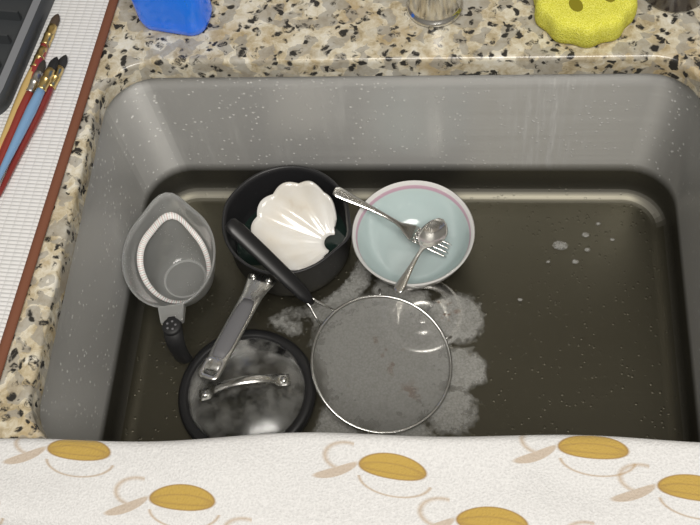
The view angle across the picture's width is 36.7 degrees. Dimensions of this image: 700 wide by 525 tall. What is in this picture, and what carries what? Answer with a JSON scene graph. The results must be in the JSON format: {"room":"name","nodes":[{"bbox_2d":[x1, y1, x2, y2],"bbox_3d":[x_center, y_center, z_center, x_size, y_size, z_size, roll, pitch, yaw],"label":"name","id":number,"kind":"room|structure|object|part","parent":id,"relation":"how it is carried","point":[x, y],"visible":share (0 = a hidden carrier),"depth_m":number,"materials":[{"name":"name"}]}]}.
{"room":"kitchen","nodes":[
{"label":"kitchen","id":0,"kind":"room"},
{"bbox_3d":[0.058,-0.808,1.181,3.200,2.530,0.114,1,61,6],"label":"wall","id":1,"kind":"structure","parent":0,"visible":0},
{"bbox_2d":[0,0,699,438],"bbox_3d":[0.005,-0.161,1.225,2.100,0.030,0.965,1,61,6],"label":"countertop","id":2,"kind":"structure","parent":1,"relation":"attached to","point":[241,38],"depth_m":1.26,"materials":[{"name":"beige stone"}]},
{"bbox_2d":[0,0,118,377],"bbox_3d":[-0.606,-0.137,1.255,0.572,0.007,0.958,4,61,8],"label":"drying mat","id":3,"kind":"object","parent":2,"relation":"on","point":[27,202],"visible":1,"depth_m":1.22,"materials":[{"name":"white fabric"}]},
{"bbox_2d":[0,60,45,164],"bbox_3d":[-0.392,-0.155,1.234,0.013,0.013,0.210,7,62,10],"label":"brush","id":4,"kind":"object","parent":3,"relation":"on","point":[35,78],"visible":0.79,"depth_m":1.24,"materials":[{"name":"red paint"}]},
{"bbox_3d":[-0.397,-0.136,1.223,0.013,0.013,0.164,7,62,10],"label":"handle","id":5,"kind":"part","parent":4,"relation":"part of","materials":[{"name":"red paint"}]},
{"bbox_2d":[0,42,50,147],"bbox_3d":[-0.391,-0.193,1.254,0.013,0.013,0.200,8,62,10],"label":"brush","id":6,"kind":"object","parent":3,"relation":"on","point":[40,52],"visible":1,"depth_m":1.25,"materials":[{"name":"brown paint"}]},
{"bbox_3d":[-0.396,-0.173,1.243,0.013,0.013,0.154,8,62,10],"label":"handle","id":7,"kind":"part","parent":6,"relation":"part of","materials":[{"name":"brown paint"}]},
{"bbox_2d":[0,0,54,114],"bbox_3d":[-0.558,-0.327,1.340,0.364,0.025,0.316,7,62,10],"label":"dish rack","id":8,"kind":"object","parent":3,"relation":"on","point":[22,22],"visible":1,"depth_m":1.29,"materials":[{"name":"grey plastic"}]},
{"bbox_2d":[0,57,58,180],"bbox_3d":[-0.377,-0.161,1.222,0.013,0.013,0.200,10,62,11],"label":"brush","id":9,"kind":"object","parent":3,"relation":"on","point":[34,103],"visible":1,"depth_m":1.22,"materials":[{"name":"blue paint"}]},
{"bbox_3d":[-0.382,-0.142,1.212,0.013,0.013,0.154,10,62,11],"label":"handle","id":10,"kind":"part","parent":9,"relation":"part of","materials":[{"name":"blue paint"}]},
{"bbox_2d":[0,14,59,150],"bbox_3d":[-0.385,-0.215,1.266,0.013,0.013,0.220,7,62,10],"label":"brush","id":11,"kind":"object","parent":3,"relation":"on","point":[49,34],"visible":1,"depth_m":1.29,"materials":[{"name":"red paint"}]},
{"bbox_3d":[-0.389,-0.195,1.256,0.013,0.013,0.174,7,62,10],"label":"handle","id":12,"kind":"part","parent":11,"relation":"part of","materials":[{"name":"red paint"}]},
{"bbox_2d":[0,55,67,196],"bbox_3d":[-0.371,-0.162,1.235,0.013,0.013,0.210,10,62,11],"label":"brush","id":13,"kind":"object","parent":3,"relation":"on","point":[62,62],"visible":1,"depth_m":1.23,"materials":[{"name":"red paint"}]},
{"bbox_3d":[-0.377,-0.143,1.225,0.013,0.013,0.164,10,62,11],"label":"handle","id":14,"kind":"part","parent":13,"relation":"part of","materials":[{"name":"red paint"}]},
{"bbox_2d":[132,0,211,35],"bbox_3d":[-0.225,-0.360,1.206,0.092,0.240,0.056,11,63,12],"label":"dish soap bottle","id":15,"kind":"object","parent":2,"relation":"on","point":[184,17],"visible":1,"depth_m":1.27,"materials":[{"name":"blue plastic"}]},
{"bbox_2d":[0,432,699,524],"bbox_3d":[0.093,0.287,1.117,0.891,0.336,0.127,1,61,6],"label":"dish towel","id":16,"kind":"object","parent":2,"relation":"on","point":[299,478],"visible":1,"depth_m":0.99,"materials":[{"name":"fabric"}]},
{"bbox_2d":[40,73,699,441],"bbox_3d":[0.054,0.055,1.275,0.790,0.278,0.568,1,61,6],"label":"sink","id":17,"kind":"object","parent":2,"relation":"in","point":[573,307],"visible":0.55,"depth_m":1.37,"materials":[{"name":"metal"}]},
{"bbox_2d":[122,192,215,363],"bbox_3d":[-0.226,0.028,1.388,0.122,0.110,0.225,-9,60,1],"label":"measuring cup","id":18,"kind":"object","parent":17,"relation":"in","point":[169,254],"visible":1,"depth_m":1.41,"materials":[{"name":"clear plastic"}]},
{"bbox_2d":[178,329,315,438],"bbox_3d":[-0.134,0.158,1.336,0.179,0.048,0.179,-10,60,0],"label":"lid","id":19,"kind":"object","parent":17,"relation":"in","point":[266,385],"visible":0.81,"depth_m":1.33,"materials":[{"name":"clear glass"}]},
{"bbox_3d":[-0.135,0.153,1.327,0.116,0.028,0.017,-10,60,0],"label":"handle","id":20,"kind":"part","parent":19,"relation":"part of","materials":[{"name":"silver metal"}]},
{"bbox_2d":[198,165,351,381],"bbox_3d":[-0.108,0.025,1.381,0.179,0.101,0.334,15,63,14],"label":"saucepan","id":21,"kind":"object","parent":17,"relation":"in","point":[242,204],"visible":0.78,"depth_m":1.40,"materials":[{"name":"black metal"}]},
{"bbox_2d":[251,181,336,270],"bbox_3d":[-0.079,-0.044,1.402,0.104,0.066,0.122,14,63,14],"label":"shell dish","id":22,"kind":"object","parent":21,"relation":"in","point":[294,222],"visible":0.93,"depth_m":1.41,"materials":[{"name":"white ceramic"}]},
{"bbox_2d":[225,218,452,434],"bbox_3d":[-0.023,0.068,1.318,0.322,0.145,0.181,32,68,21],"label":"screen","id":23,"kind":"object","parent":17,"relation":"in","point":[234,227],"visible":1,"depth_m":1.33,"materials":[{"name":"silver metal"}]},
{"bbox_3d":[-0.099,0.001,1.327,0.143,0.047,0.022,39,71,7],"label":"handle","id":24,"kind":"part","parent":23,"relation":"part of","materials":[{"name":"black"}]},
{"bbox_2d":[352,180,474,288],"bbox_3d":[0.085,-0.025,1.405,0.161,0.066,0.161,1,61,6],"label":"bowl","id":25,"kind":"object","parent":17,"relation":"in","point":[379,244],"visible":0.8,"depth_m":1.42,"materials":[{"name":"teal ceramic"}]},
{"bbox_2d":[333,187,451,256],"bbox_3d":[0.056,-0.056,1.395,0.160,0.069,0.024,19,64,16],"label":"fork","id":26,"kind":"object","parent":25,"relation":"in","point":[411,231],"visible":0.91,"depth_m":1.39,"materials":[{"name":"silver metal"}]},
{"bbox_3d":[0.035,-0.066,1.392,0.127,0.010,0.024,28,70,-7],"label":"handle","id":27,"kind":"part","parent":26,"relation":"part of","materials":[{"name":"silver metal"}]},
{"bbox_2d":[394,218,447,292],"bbox_3d":[0.090,-0.009,1.361,0.037,0.032,0.134,22,65,17],"label":"spoon","id":28,"kind":"object","parent":25,"relation":"in","point":[435,231],"visible":1,"depth_m":1.38,"materials":[{"name":"silver metal"}]},
{"bbox_2d":[406,0,463,27],"bbox_3d":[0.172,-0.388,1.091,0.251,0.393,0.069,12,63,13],"label":"drinking glass","id":29,"kind":"object","parent":2,"relation":"on","point":[425,13],"visible":1,"depth_m":1.26,"materials":[{"name":"clear glass"}]},
{"bbox_2d":[533,0,637,47],"bbox_3d":[0.276,-0.308,1.239,0.122,0.038,0.117,-17,60,-3],"label":"sponge","id":30,"kind":"object","parent":2,"relation":"on","point":[582,23],"visible":1,"depth_m":1.21,"materials":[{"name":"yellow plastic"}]},
{"bbox_2d":[647,0,699,12],"bbox_3d":[0.376,-0.383,1.158,0.080,0.233,0.080,-39,64,-15],"label":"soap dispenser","id":31,"kind":"object","parent":2,"relation":"on","point":[675,6],"visible":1,"depth_m":1.23,"materials":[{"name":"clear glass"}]}
]}

